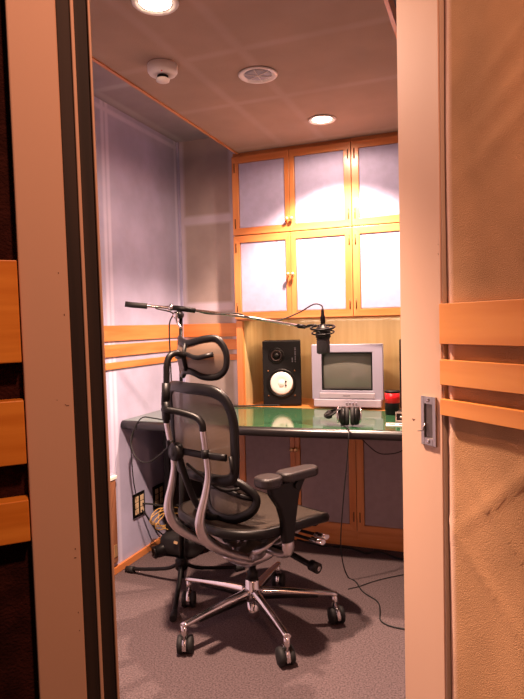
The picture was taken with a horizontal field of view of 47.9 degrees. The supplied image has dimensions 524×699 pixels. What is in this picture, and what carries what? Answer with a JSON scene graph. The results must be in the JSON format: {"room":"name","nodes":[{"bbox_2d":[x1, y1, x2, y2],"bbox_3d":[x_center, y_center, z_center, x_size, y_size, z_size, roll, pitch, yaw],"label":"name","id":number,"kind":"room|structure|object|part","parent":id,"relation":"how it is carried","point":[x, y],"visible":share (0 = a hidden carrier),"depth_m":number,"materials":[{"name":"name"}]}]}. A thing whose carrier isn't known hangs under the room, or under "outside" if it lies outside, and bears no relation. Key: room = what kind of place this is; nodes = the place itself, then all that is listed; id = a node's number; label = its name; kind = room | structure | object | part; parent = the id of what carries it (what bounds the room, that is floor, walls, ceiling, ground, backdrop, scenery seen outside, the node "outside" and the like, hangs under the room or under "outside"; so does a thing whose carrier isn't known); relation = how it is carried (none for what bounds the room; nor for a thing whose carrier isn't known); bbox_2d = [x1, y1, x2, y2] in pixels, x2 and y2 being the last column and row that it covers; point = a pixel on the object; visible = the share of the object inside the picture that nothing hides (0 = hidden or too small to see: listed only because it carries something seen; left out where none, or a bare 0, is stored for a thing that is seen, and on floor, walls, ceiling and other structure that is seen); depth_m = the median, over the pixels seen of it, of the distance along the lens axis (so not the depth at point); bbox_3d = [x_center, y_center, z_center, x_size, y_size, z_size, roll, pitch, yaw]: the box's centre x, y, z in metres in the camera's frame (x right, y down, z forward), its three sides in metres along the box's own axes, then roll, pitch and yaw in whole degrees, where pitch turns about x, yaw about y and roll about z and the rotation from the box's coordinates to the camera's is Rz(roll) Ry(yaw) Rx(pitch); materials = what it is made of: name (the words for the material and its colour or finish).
{"room":"studio","nodes":[
{"label":"studio","id":0,"kind":"room"},
{"bbox_2d":[94,96,180,566],"bbox_3d":[-0.911,-0.028,2.523,0.080,2.285,3.213,0,3,21],"label":"wall","id":1,"kind":"structure","parent":0,"point":[137,164],"depth_m":3.07,"materials":[{"name":"paint"}]},
{"bbox_2d":[110,475,117,563],"bbox_3d":[-0.719,0.824,2.859,0.022,0.425,0.056,0,3,21],"label":"batten","id":2,"kind":"object","parent":1,"relation":"attached to","point":[113,477],"visible":0.74,"depth_m":2.85,"materials":[{"name":"brown wood"}]},
{"bbox_2d":[114,536,160,574],"bbox_3d":[-0.916,1.105,2.358,0.014,0.035,2.633,0,3,21],"label":"baseboard","id":3,"kind":"structure","parent":1,"relation":"attached to","point":[146,549],"depth_m":3.03,"materials":[{"name":"orange wood"}]},
{"bbox_2d":[132,490,144,518],"bbox_3d":[-0.641,0.807,3.078,0.010,0.124,0.110,0,3,21],"label":"wall outlet","id":4,"kind":"object","parent":1,"relation":"attached to","point":[137,506],"visible":0.98,"depth_m":3.06,"materials":[{"name":"black"}]},
{"bbox_2d":[141,509,162,534],"bbox_3d":[-0.562,0.915,3.125,0.150,0.161,0.021,-2,3,-21],"label":"lead","id":5,"kind":"object","parent":4,"relation":"hanging from","point":[142,509],"visible":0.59,"depth_m":3.11,"materials":[{"name":"black rubber"}]},
{"bbox_2d":[105,356,176,369],"bbox_3d":[-0.620,0.066,3.152,0.009,0.034,0.824,0,3,21],"label":"trim","id":6,"kind":"structure","parent":1,"relation":"attached to","point":[140,362],"depth_m":3.05,"materials":[{"name":"orange wood"}]},
{"bbox_2d":[104,324,178,341],"bbox_3d":[-0.624,-0.092,3.145,0.009,0.077,0.824,0,3,21],"label":"trim","id":7,"kind":"structure","parent":1,"relation":"attached to","point":[115,332],"depth_m":3.08,"materials":[{"name":"orange wood"}]},
{"bbox_2d":[105,340,177,357],"bbox_3d":[-0.622,-0.008,3.148,0.009,0.060,0.824,0,3,21],"label":"trim","id":8,"kind":"structure","parent":1,"relation":"attached to","point":[115,350],"depth_m":3.08,"materials":[{"name":"orange wood"}]},
{"bbox_2d":[152,482,163,509],"bbox_3d":[-0.571,0.808,3.260,0.010,0.124,0.110,0,3,21],"label":"wall outlet","id":9,"kind":"object","parent":1,"relation":"attached to","point":[158,490],"visible":0.92,"depth_m":3.26,"materials":[{"name":"black plastic"}]},
{"bbox_2d":[142,503,178,506],"bbox_3d":[-0.493,0.842,3.131,0.273,0.084,0.044,-2,2,-8],"label":"power cord","id":10,"kind":"object","parent":1,"relation":"attached to","point":[142,503],"visible":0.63,"depth_m":3.10,"materials":[{"name":"black rubber"}]},
{"bbox_2d":[176,142,185,381],"bbox_3d":[-0.473,-0.081,3.533,0.012,2.285,0.012,0,3,21],"label":"trim","id":11,"kind":"structure","parent":1,"relation":"attached to","point":[177,143],"depth_m":3.50,"materials":[{"name":"paint"}]},
{"bbox_2d":[179,138,239,478],"bbox_3d":[-0.284,-0.085,3.509,0.380,2.285,0.080,0,3,21],"label":"wall","id":12,"kind":"structure","parent":0,"point":[205,165],"depth_m":3.45,"materials":[{"name":"paint"}]},
{"bbox_2d":[92,56,238,154],"bbox_3d":[-0.587,-1.054,2.114,0.012,0.056,2.520,0,3,21],"label":"trim","id":13,"kind":"structure","parent":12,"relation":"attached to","point":[95,60],"depth_m":2.49,"materials":[{"name":"orange wood"}]},
{"bbox_2d":[183,323,235,336],"bbox_3d":[-0.302,-0.114,3.467,0.379,0.077,0.009,0,3,21],"label":"trim","id":14,"kind":"structure","parent":12,"relation":"attached to","point":[220,329],"depth_m":3.46,"materials":[{"name":"orange wood"}]},
{"bbox_2d":[223,339,236,349],"bbox_3d":[-0.300,-0.029,3.470,0.379,0.060,0.009,0,3,21],"label":"trim","id":15,"kind":"structure","parent":12,"relation":"attached to","point":[231,344],"depth_m":3.42,"materials":[{"name":"orange wood"}]},
{"bbox_2d":[230,354,236,359],"bbox_3d":[-0.298,0.045,3.473,0.379,0.034,0.009,0,3,21],"label":"trim","id":16,"kind":"structure","parent":12,"relation":"attached to","point":[232,356],"depth_m":3.42,"materials":[{"name":"orange wood"}]},
{"bbox_2d":[236,321,245,404],"bbox_3d":[-0.117,0.169,3.365,0.037,0.662,0.028,0,3,21],"label":"trim","id":17,"kind":"structure","parent":12,"relation":"attached to","point":[239,324],"depth_m":3.35,"materials":[{"name":"orange wood"}]},
{"bbox_2d":[244,321,269,404],"bbox_3d":[-0.039,-0.030,3.565,0.037,2.160,0.420,0,3,21],"label":"wall panel","id":18,"kind":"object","parent":12,"relation":"attached to","point":[255,332],"depth_m":3.50,"materials":[{"name":"brown wood"}]},
{"bbox_2d":[231,138,352,235],"bbox_3d":[0.217,-0.877,3.359,0.675,0.459,0.448,0,3,21],"label":"upper cabinet","id":19,"kind":"object","parent":12,"relation":"attached to","point":[305,187],"visible":0.87,"depth_m":3.17,"materials":[{"name":"orange wood"}]},
{"bbox_3d":[-0.006,-0.856,3.247,0.335,0.434,0.020,0,3,21],"label":"door","id":20,"kind":"part","parent":19,"relation":"part of","materials":[{"name":"orange wood"}]},
{"bbox_3d":[-0.001,-0.856,3.247,0.268,0.357,0.012,0,3,21],"label":"cloth panel","id":21,"kind":"part","parent":19,"relation":"part of","materials":[{"name":"fabric"}]},
{"bbox_3d":[0.304,-0.858,3.129,0.268,0.357,0.012,0,3,21],"label":"cloth panel","id":22,"kind":"part","parent":19,"relation":"part of","materials":[{"name":"white fabric"}]},
{"bbox_3d":[0.308,-0.858,3.125,0.335,0.434,0.020,0,3,21],"label":"door","id":23,"kind":"part","parent":19,"relation":"part of","materials":[{"name":"orange wood"}]},
{"bbox_2d":[233,227,353,320],"bbox_3d":[0.228,-0.410,3.379,0.675,0.473,0.448,0,3,21],"label":"upper cabinet","id":24,"kind":"object","parent":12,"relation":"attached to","point":[277,276],"visible":0.88,"depth_m":3.19,"materials":[{"name":"orange wood"}]},
{"bbox_3d":[0.004,-0.403,3.266,0.335,0.464,0.020,0,3,21],"label":"door","id":25,"kind":"part","parent":24,"relation":"part of","materials":[{"name":"orange wood"}]},
{"bbox_3d":[0.010,-0.403,3.266,0.268,0.387,0.012,0,3,21],"label":"cloth panel","id":26,"kind":"part","parent":24,"relation":"part of","materials":[{"name":"white fabric"}]},
{"bbox_3d":[0.314,-0.405,3.148,0.268,0.387,0.012,0,3,21],"label":"cloth panel","id":27,"kind":"part","parent":24,"relation":"part of","materials":[{"name":"white fabric"}]},
{"bbox_3d":[0.319,-0.405,3.145,0.335,0.464,0.020,0,3,21],"label":"door","id":28,"kind":"part","parent":24,"relation":"part of","materials":[{"name":"orange wood"}]},
{"bbox_2d":[90,0,397,152],"bbox_3d":[-0.110,-1.056,1.930,1.010,0.040,2.520,0,3,21],"label":"ceiling panel","id":29,"kind":"object","parent":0,"point":[336,58],"visible":0.75,"depth_m":2.14,"materials":[{"name":"fabric"}]},
{"bbox_2d":[131,0,178,15],"bbox_3d":[-0.314,-1.019,1.734,0.140,0.006,0.140,0,3,21],"label":"recessed light","id":30,"kind":"object","parent":29,"relation":"attached to","point":[149,7],"visible":1,"depth_m":1.75,"materials":[{"name":"white glass"}]},
{"bbox_2d":[147,58,177,83],"bbox_3d":[-0.363,-1.007,2.153,0.108,0.062,0.108,0,3,21],"label":"smoke detector","id":31,"kind":"object","parent":29,"relation":"attached to","point":[162,70],"visible":1,"depth_m":2.12,"materials":[{"name":"beige plastic"}]},
{"bbox_2d":[238,66,277,83],"bbox_3d":[-0.015,-1.047,2.254,0.152,0.007,0.152,0,3,21],"label":"ceiling speaker","id":32,"kind":"object","parent":29,"relation":"attached to","point":[258,74],"visible":1,"depth_m":2.25,"materials":[{"name":"beige plastic"}]},
{"bbox_2d":[244,69,271,81],"bbox_3d":[-0.015,-1.047,2.254,0.114,0.006,0.114,0,3,21],"label":"grille","id":33,"kind":"object","parent":32,"relation":"attached to","point":[250,75],"depth_m":2.25,"materials":[{"name":"beige plastic"}]},
{"bbox_2d":[308,115,335,124],"bbox_3d":[0.281,-1.076,2.766,0.132,0.006,0.132,0,3,21],"label":"recessed light","id":34,"kind":"object","parent":29,"relation":"attached to","point":[319,119],"visible":1,"depth_m":2.76,"materials":[{"name":"white glass"}]},
{"bbox_2d":[384,0,396,38],"bbox_3d":[0.366,-1.061,1.746,0.012,0.056,2.520,0,3,21],"label":"trim","id":35,"kind":"structure","parent":29,"relation":"attached to","point":[390,5],"depth_m":1.85,"materials":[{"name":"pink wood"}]},
{"bbox_2d":[92,0,395,142],"bbox_3d":[0.024,-1.198,2.032,2.200,0.050,3.320,0,3,21],"label":"ceiling","id":36,"kind":"structure","parent":0,"point":[107,87],"depth_m":2.91,"materials":[{"name":"fabric"}]},
{"bbox_2d":[115,535,405,698],"bbox_3d":[0.424,1.171,1.077,4.400,0.050,5.400,0,3,21],"label":"floor","id":37,"kind":"structure","parent":0,"point":[233,656],"depth_m":2.29,"materials":[{"name":"carpet"}]},
{"bbox_2d":[149,507,209,557],"bbox_3d":[-0.429,0.953,3.124,0.267,0.249,0.317,1,3,41],"label":"equipment bag","id":38,"kind":"object","parent":37,"relation":"on","point":[169,541],"depth_m":3.06,"materials":[{"name":"black fabric"}]},
{"bbox_3d":[-0.510,0.891,3.111,0.051,0.120,0.197,1,3,41],"label":"cable coil","id":39,"kind":"part","parent":38,"relation":"part of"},
{"bbox_2d":[125,301,297,621],"bbox_3d":[-0.272,0.429,2.814,0.746,1.316,0.603,-3,3,-37],"label":"microphone stand","id":40,"kind":"object","parent":37,"relation":"on","point":[181,564],"visible":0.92,"depth_m":2.70,"materials":[{"name":"black metal"}]},
{"bbox_3d":[-0.521,1.037,2.816,0.315,0.100,0.022,0,3,30],"label":"leg","id":41,"kind":"part","parent":40,"relation":"part of","materials":[{"name":"black plastic"}]},
{"bbox_3d":[-0.367,1.044,2.558,0.022,0.100,0.311,-1,2,-2],"label":"leg","id":42,"kind":"part","parent":40,"relation":"part of","materials":[{"name":"black plastic"}]},
{"bbox_3d":[-0.370,-0.120,2.612,0.036,0.058,0.021,0,3,32],"label":"lock lever","id":43,"kind":"part","parent":40,"relation":"part of","materials":[{"name":"silver metal"}]},
{"bbox_3d":[-0.229,1.030,2.812,0.300,0.100,0.022,-3,3,-30],"label":"leg","id":44,"kind":"part","parent":40,"relation":"part of","materials":[{"name":"black plastic"}]},
{"bbox_3d":[-0.204,-0.154,2.688,0.807,0.130,0.012,-2,2,-13],"label":"boom arm","id":45,"kind":"part","parent":40,"relation":"part of","materials":[{"name":"silver metal"}]},
{"bbox_2d":[130,303,322,462],"bbox_3d":[-0.189,0.164,2.723,0.951,0.738,0.252,-1,2,6],"label":"microphone cable","id":46,"kind":"object","parent":40,"relation":"attached to","point":[157,308],"visible":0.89,"depth_m":2.72,"materials":[{"name":"black rubber"}]},
{"bbox_2d":[297,324,335,335],"bbox_3d":[0.253,-0.094,2.758,0.183,0.057,0.119,0,3,21],"label":"mount","id":47,"kind":"object","parent":40,"relation":"attached to","point":[301,326],"visible":0.98,"depth_m":2.73,"materials":[{"name":"black plastic"}]},
{"bbox_2d":[315,308,330,353],"bbox_3d":[0.284,-0.086,2.753,0.072,0.212,0.072,0,3,21],"label":"microphone","id":48,"kind":"object","parent":47,"relation":"attached to","point":[323,343],"visible":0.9,"depth_m":2.73,"materials":[{"name":"black metal"}]},
{"bbox_2d":[316,338,329,353],"bbox_3d":[0.286,-0.017,2.756,0.062,0.074,0.062,0,3,21],"label":"grille","id":49,"kind":"object","parent":48,"relation":"attached to","point":[323,344],"depth_m":2.73,"materials":[{"name":"black metal"}]},
{"bbox_2d":[161,335,345,666],"bbox_3d":[-0.070,0.519,2.328,0.716,1.167,0.674,-3,3,-39],"label":"office chair","id":50,"kind":"object","parent":37,"relation":"on","point":[200,421],"visible":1,"depth_m":2.15,"materials":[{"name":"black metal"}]},
{"bbox_3d":[-0.314,0.070,2.118,0.094,0.136,0.023,-3,3,-39],"label":"headrest stem","id":51,"kind":"part","parent":50,"relation":"part of","materials":[{"name":"black"}]},
{"bbox_2d":[182,633,187,651],"bbox_3d":[-0.282,1.070,2.168,0.016,0.048,0.073,-1,2,1],"label":"hood","id":52,"kind":"object","parent":50,"relation":"attached to","point":[184,635],"depth_m":2.14,"materials":[{"name":"silver metal"}]},
{"bbox_2d":[186,590,190,604],"bbox_3d":[-0.313,1.056,2.525,0.016,0.048,0.073,-1,2,1],"label":"hood","id":53,"kind":"object","parent":50,"relation":"attached to","point":[188,593],"depth_m":2.50,"materials":[{"name":"silver metal"}]},
{"bbox_3d":[-0.246,0.300,2.178,0.060,0.324,0.411,-3,3,-39],"label":"backrest","id":54,"kind":"part","parent":50,"relation":"part of","materials":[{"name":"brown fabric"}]},
{"bbox_3d":[-0.247,0.028,2.172,0.085,0.165,0.336,-3,3,-39],"label":"headrest frame","id":55,"kind":"part","parent":50,"relation":"part of","materials":[{"name":"black plastic"}]},
{"bbox_3d":[-0.275,0.367,2.157,0.088,0.033,0.396,-3,3,-39],"label":"cross arm","id":56,"kind":"part","parent":50,"relation":"part of","materials":[{"name":"black plastic"}]},
{"bbox_3d":[-0.246,0.300,2.178,0.086,0.365,0.452,-3,3,-39],"label":"backrest frame","id":57,"kind":"part","parent":50,"relation":"part of","materials":[{"name":"black plastic"}]},
{"bbox_3d":[-0.170,0.465,2.137,0.207,0.120,0.050,-2,3,-15],"label":"lumbar arm","id":58,"kind":"part","parent":50,"relation":"part of","materials":[{"name":"black plastic"}]},
{"bbox_3d":[-0.193,0.973,2.459,0.312,0.050,0.040,0,3,31],"label":"leg","id":59,"kind":"part","parent":50,"relation":"part of","materials":[{"name":"silver metal"}]},
{"bbox_3d":[-0.176,0.982,2.245,0.312,0.050,0.040,-3,3,-40],"label":"leg","id":60,"kind":"part","parent":50,"relation":"part of","materials":[{"name":"silver metal"}]},
{"bbox_3d":[-0.140,0.561,2.271,0.089,0.189,0.342,-3,3,-39],"label":"lumbar frame","id":61,"kind":"part","parent":50,"relation":"part of","materials":[{"name":"black plastic"}]},
{"bbox_3d":[-0.046,0.674,2.349,0.436,0.034,0.472,-3,3,-39],"label":"seat pan rail","id":62,"kind":"part","parent":50,"relation":"part of","materials":[{"name":"black plastic"}]},
{"bbox_3d":[-0.043,0.646,2.350,0.480,0.044,0.504,-3,3,-39],"label":"seat","id":63,"kind":"part","parent":50,"relation":"part of","materials":[{"name":"grey fabric"}]},
{"bbox_3d":[-0.043,0.662,2.351,0.511,0.080,0.536,-3,3,-39],"label":"seat frame","id":64,"kind":"part","parent":50,"relation":"part of","materials":[{"name":"black plastic"}]},
{"bbox_3d":[0.021,0.965,2.537,0.040,0.050,0.312,-1,3,19],"label":"leg","id":65,"kind":"part","parent":50,"relation":"part of","materials":[{"name":"silver metal"}]},
{"bbox_3d":[0.033,0.979,2.194,0.040,0.050,0.312,-2,3,-22],"label":"leg","id":66,"kind":"part","parent":50,"relation":"part of","materials":[{"name":"silver metal"}]},
{"bbox_2d":[276,572,280,585],"bbox_3d":[0.075,1.040,2.692,0.016,0.048,0.073,-1,2,11],"label":"hood","id":67,"kind":"object","parent":50,"relation":"attached to","point":[278,574],"depth_m":2.66,"materials":[{"name":"silver metal"}]},
{"bbox_2d":[281,644,290,663],"bbox_3d":[0.082,1.065,2.078,0.016,0.048,0.073,-2,3,-19],"label":"hood","id":68,"kind":"object","parent":50,"relation":"attached to","point":[285,649],"depth_m":2.05,"materials":[{"name":"silver metal"}]},
{"bbox_3d":[0.088,0.580,2.110,0.167,0.222,0.032,-3,3,-39],"label":"arm post","id":69,"kind":"part","parent":50,"relation":"part of","materials":[{"name":"black plastic"}]},
{"bbox_3d":[0.103,0.788,2.262,0.231,0.050,0.030,1,3,40],"label":"tension lever","id":70,"kind":"part","parent":50,"relation":"part of","materials":[{"name":"black plastic"}]},
{"bbox_3d":[0.146,0.969,2.368,0.312,0.050,0.040,-1,2,-1],"label":"leg","id":71,"kind":"part","parent":50,"relation":"part of","materials":[{"name":"silver metal"}]},
{"bbox_3d":[0.133,0.706,2.247,0.186,0.015,0.015,1,3,45],"label":"tilt lever","id":72,"kind":"part","parent":50,"relation":"part of","materials":[{"name":"black plastic"}]},
{"bbox_3d":[0.161,0.706,2.292,0.152,0.017,0.015,1,3,43],"label":"tilt lever","id":73,"kind":"part","parent":50,"relation":"part of","materials":[{"name":"black plastic"}]},
{"bbox_3d":[0.195,0.805,2.186,0.040,0.043,0.042,-4,3,-43],"label":"tension knob","id":74,"kind":"part","parent":50,"relation":"part of","materials":[{"name":"black plastic"}]},
{"bbox_2d":[333,605,340,621],"bbox_3d":[0.297,1.048,2.357,0.016,0.048,0.073,-2,3,-14],"label":"hood","id":75,"kind":"object","parent":50,"relation":"attached to","point":[336,609],"depth_m":2.33,"materials":[{"name":"silver metal"}]},
{"bbox_2d":[121,404,401,531],"bbox_3d":[0.281,0.701,2.921,1.841,0.738,0.682,0,3,21],"label":"desk","id":76,"kind":"object","parent":37,"relation":"on","point":[252,421],"visible":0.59,"depth_m":2.81,"materials":[{"name":"green glass"}]},
{"bbox_2d":[131,431,136,495],"bbox_3d":[-0.645,0.573,2.966,0.022,0.368,0.123,-2,2,-11],"label":"cable","id":77,"kind":"object","parent":76,"relation":"hanging from","point":[133,431],"visible":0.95,"depth_m":2.95,"materials":[{"name":"black rubber"}]},
{"bbox_2d":[233,404,279,406],"bbox_3d":[-0.112,0.317,3.339,0.425,0.009,0.064,-1,3,14],"label":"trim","id":78,"kind":"structure","parent":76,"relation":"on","point":[264,404],"depth_m":3.32,"materials":[{"name":"orange wood"}]},
{"bbox_2d":[252,398,384,410],"bbox_3d":[0.654,0.333,3.316,1.430,0.043,0.420,0,3,21],"label":"trim","id":79,"kind":"structure","parent":76,"relation":"on","point":[306,402],"depth_m":3.35,"materials":[{"name":"brown wood"}]},
{"bbox_2d":[262,340,301,404],"bbox_3d":[0.119,0.130,3.430,0.216,0.366,0.206,-1,2,4],"label":"speaker","id":80,"kind":"object","parent":79,"relation":"on","point":[281,358],"visible":1,"depth_m":3.34,"materials":[{"name":"black painted wood"},{"name":"black plastic"},{"name":"white paper"}]},
{"bbox_3d":[0.080,0.035,3.338,0.090,0.090,0.004,-1,2,4],"label":"tweeter plate","id":81,"kind":"part","parent":80,"relation":"part of","materials":[{"name":"black plastic"}]},
{"bbox_2d":[311,344,383,407],"bbox_3d":[0.504,0.133,3.315,0.384,0.339,0.340,-1,3,18],"label":"television","id":82,"kind":"object","parent":79,"relation":"on","point":[350,375],"visible":0.97,"depth_m":3.17,"materials":[{"name":"white plastic"}]},
{"bbox_3d":[0.463,0.270,3.185,0.364,0.078,0.046,-1,3,18],"label":"panel","id":83,"kind":"part","parent":82,"relation":"part of","materials":[{"name":"silver metal"}]},
{"bbox_2d":[399,339,401,408],"bbox_3d":[0.856,0.124,3.150,0.216,0.366,0.206,0,3,21],"label":"speaker","id":84,"kind":"object","parent":79,"relation":"on","point":[399,339],"visible":0.02,"depth_m":3.11},
{"bbox_2d":[324,407,361,425],"bbox_3d":[0.362,0.297,2.644,0.173,0.086,0.097,-1,2,13],"label":"headphones","id":85,"kind":"object","parent":76,"relation":"on","point":[342,415],"visible":1,"depth_m":2.60,"materials":[{"name":"black plastic"}]},
{"bbox_2d":[338,407,348,425],"bbox_3d":[0.367,0.298,2.636,0.063,0.084,0.083,0,3,21],"label":"ear cup","id":86,"kind":"object","parent":85,"relation":"on","point":[343,412],"depth_m":2.60,"materials":[{"name":"black plastic"}]},
{"bbox_2d":[350,407,359,424],"bbox_3d":[0.416,0.297,2.629,0.060,0.084,0.083,0,3,21],"label":"ear cup","id":87,"kind":"object","parent":85,"relation":"on","point":[354,411],"depth_m":2.60,"materials":[{"name":"black plastic"}]},
{"bbox_2d":[340,425,404,629],"bbox_3d":[0.434,0.712,2.500,0.109,0.749,0.514,-2,3,-17],"label":"headphone cable","id":88,"kind":"object","parent":76,"relation":"hanging from","point":[341,425],"visible":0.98,"depth_m":2.56,"materials":[{"name":"black rubber"}]},
{"bbox_2d":[363,440,401,454],"bbox_3d":[0.544,0.422,2.558,0.233,0.070,0.004,0,3,21],"label":"cable","id":89,"kind":"object","parent":76,"relation":"hanging from","point":[363,440],"visible":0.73,"depth_m":2.57,"materials":[{"name":"black rubber"}]},
{"bbox_2d":[385,390,399,414],"bbox_3d":[0.648,0.263,2.934,0.074,0.118,0.074,0,3,21],"label":"tin","id":90,"kind":"object","parent":76,"relation":"on","point":[392,397],"visible":0.89,"depth_m":2.90,"materials":[{"name":"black metal"}]},
{"bbox_3d":[0.647,0.208,2.932,0.074,0.010,0.074,0,3,21],"label":"lid","id":91,"kind":"part","parent":90,"relation":"part of","materials":[{"name":"black"}]},
{"bbox_2d":[386,423,401,425],"bbox_3d":[0.619,0.334,2.627,0.130,0.002,0.070,-1,2,13],"label":"card","id":92,"kind":"object","parent":76,"relation":"on","point":[387,424],"visible":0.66,"depth_m":2.63,"materials":[{"name":"beige paper"}]},
{"bbox_2d":[395,408,401,421],"bbox_3d":[0.680,0.303,2.721,0.112,0.045,0.128,0,3,21],"label":"box","id":93,"kind":"object","parent":76,"relation":"on","point":[398,415],"visible":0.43,"depth_m":2.68,"materials":[{"name":"white plastic"}]},
{"bbox_2d":[239,435,357,546],"bbox_3d":[0.255,0.705,3.426,0.675,0.690,0.448,0,3,21],"label":"base cabinet","id":94,"kind":"object","parent":37,"relation":"on","point":[259,455],"visible":0.27,"depth_m":3.20,"materials":[{"name":"orange wood"}]},
{"bbox_3d":[0.029,0.672,3.312,0.335,0.602,0.020,0,3,21],"label":"door","id":95,"kind":"part","parent":94,"relation":"part of","materials":[{"name":"orange wood"}]},
{"bbox_3d":[0.035,0.672,3.311,0.268,0.525,0.012,0,3,21],"label":"cloth panel","id":96,"kind":"part","parent":94,"relation":"part of","materials":[{"name":"fabric"}]},
{"bbox_3d":[0.340,0.670,3.194,0.268,0.525,0.012,0,3,21],"label":"cloth panel","id":97,"kind":"part","parent":94,"relation":"part of","materials":[{"name":"fabric"}]},
{"bbox_3d":[0.344,0.670,3.190,0.335,0.602,0.020,0,3,21],"label":"door","id":98,"kind":"part","parent":94,"relation":"part of","materials":[{"name":"orange wood"}]},
{"bbox_2d":[296,539,403,560],"bbox_3d":[0.546,1.052,3.070,0.805,0.012,0.067,0,3,26],"label":"cable","id":99,"kind":"object","parent":37,"relation":"on","point":[331,546],"visible":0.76,"depth_m":3.12,"materials":[{"name":"black rubber"}]},
{"bbox_2d":[348,574,403,588],"bbox_3d":[0.578,1.068,2.746,0.424,0.004,0.020,-2,3,-24],"label":"cable","id":100,"kind":"object","parent":37,"relation":"on","point":[402,574],"visible":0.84,"depth_m":2.73,"materials":[{"name":"black rubber"}]},
{"bbox_2d":[356,439,403,551],"bbox_3d":[0.884,0.700,3.183,0.675,0.690,0.448,0,3,21],"label":"base cabinet","id":101,"kind":"object","parent":37,"relation":"on","point":[379,476],"visible":0.18,"depth_m":3.09,"materials":[{"name":"orange wood"}]},
{"bbox_3d":[0.665,0.668,3.069,0.268,0.525,0.012,0,3,21],"label":"cloth panel","id":102,"kind":"part","parent":101,"relation":"part of","materials":[{"name":"grey fabric"}]},
{"bbox_2d":[270,317,400,399],"bbox_3d":[0.716,-0.109,3.538,1.467,2.285,0.080,0,3,21],"label":"wall","id":103,"kind":"structure","parent":0,"point":[386,331],"depth_m":3.56,"materials":[{"name":"brown wood"}]},
{"bbox_2d":[351,132,398,226],"bbox_3d":[0.847,-0.882,3.116,0.675,0.459,0.448,0,3,21],"label":"upper cabinet","id":104,"kind":"object","parent":103,"relation":"attached to","point":[374,158],"visible":0.24,"depth_m":3.02,"materials":[{"name":"orange wood"}]},
{"bbox_3d":[0.629,-0.861,3.004,0.268,0.357,0.012,0,3,21],"label":"cloth panel","id":105,"kind":"part","parent":104,"relation":"part of","materials":[{"name":"white fabric"}]},
{"bbox_2d":[352,223,400,317],"bbox_3d":[0.858,-0.414,3.136,0.675,0.473,0.448,0,3,21],"label":"upper cabinet","id":106,"kind":"object","parent":103,"relation":"attached to","point":[376,248],"visible":0.33,"depth_m":3.04,"materials":[{"name":"orange wood"}]},
{"bbox_3d":[0.640,-0.407,3.023,0.268,0.387,0.012,0,3,21],"label":"cloth panel","id":107,"kind":"part","parent":106,"relation":"part of","materials":[{"name":"white fabric"}]},
{"bbox_3d":[-0.830,0.042,0.816,1.297,2.285,0.080,0,3,21],"label":"wall","id":108,"kind":"structure","parent":0,"visible":0},
{"bbox_2d":[0,0,119,698],"bbox_3d":[-0.580,0.044,0.318,0.964,2.280,0.063,-3,3,-24],"label":"door","id":109,"kind":"structure","parent":108,"relation":"in","point":[58,622],"depth_m":0.47,"materials":[{"name":"beige paint"}]},
{"bbox_3d":[-0.602,-0.009,0.282,0.900,0.079,0.016,-3,3,-24],"label":"rail","id":110,"kind":"part","parent":109,"relation":"part of","materials":[{"name":"brown wood"}]},
{"bbox_3d":[-0.599,0.085,0.286,0.900,0.050,0.016,-3,3,-24],"label":"rail","id":111,"kind":"part","parent":109,"relation":"part of","materials":[{"name":"brown wood"}]},
{"bbox_3d":[-0.597,0.155,0.289,0.900,0.033,0.016,-3,3,-24],"label":"rail","id":112,"kind":"part","parent":109,"relation":"part of","materials":[{"name":"brown wood"}]},
{"bbox_3d":[-0.611,0.045,0.309,0.900,2.280,0.036,-3,3,-24],"label":"cloth panel","id":113,"kind":"part","parent":109,"relation":"part of","materials":[{"name":"black fabric"}]},
{"bbox_3d":[0.993,-0.055,2.104,0.080,2.285,2.600,0,3,21],"label":"wall","id":114,"kind":"structure","parent":0,"visible":0},
{"bbox_2d":[396,0,523,698],"bbox_3d":[0.540,0.002,0.836,0.058,2.300,1.032,-2,3,-25],"label":"door","id":115,"kind":"structure","parent":114,"relation":"in","point":[460,63],"depth_m":1.13,"materials":[{"name":"tan leather"},{"name":"cream paint"},{"name":"beech"}]},
{"bbox_3d":[0.345,0.147,1.218,0.004,0.102,0.045,-2,3,-25],"label":"flush pull","id":116,"kind":"part","parent":115,"relation":"part of","materials":[{"name":"silver metal"}]},
{"bbox_3d":[0.544,-0.038,0.766,0.012,0.080,0.896,-2,3,-25],"label":"rail","id":117,"kind":"part","parent":115,"relation":"part of","materials":[{"name":"brown wood"}]},
{"bbox_3d":[0.548,0.127,0.773,0.012,0.032,0.896,-2,3,-25],"label":"rail","id":118,"kind":"part","parent":115,"relation":"part of","materials":[{"name":"brown wood"}]},
{"bbox_3d":[0.546,0.058,0.771,0.012,0.050,0.896,-2,3,-25],"label":"rail","id":119,"kind":"part","parent":115,"relation":"part of","materials":[{"name":"brown wood"}]},
{"bbox_3d":[0.572,0.034,0.779,0.050,2.200,0.900,-2,3,-25],"label":"cloth panel","id":120,"kind":"part","parent":115,"relation":"part of","materials":[{"name":"beige fabric"}]}
]}

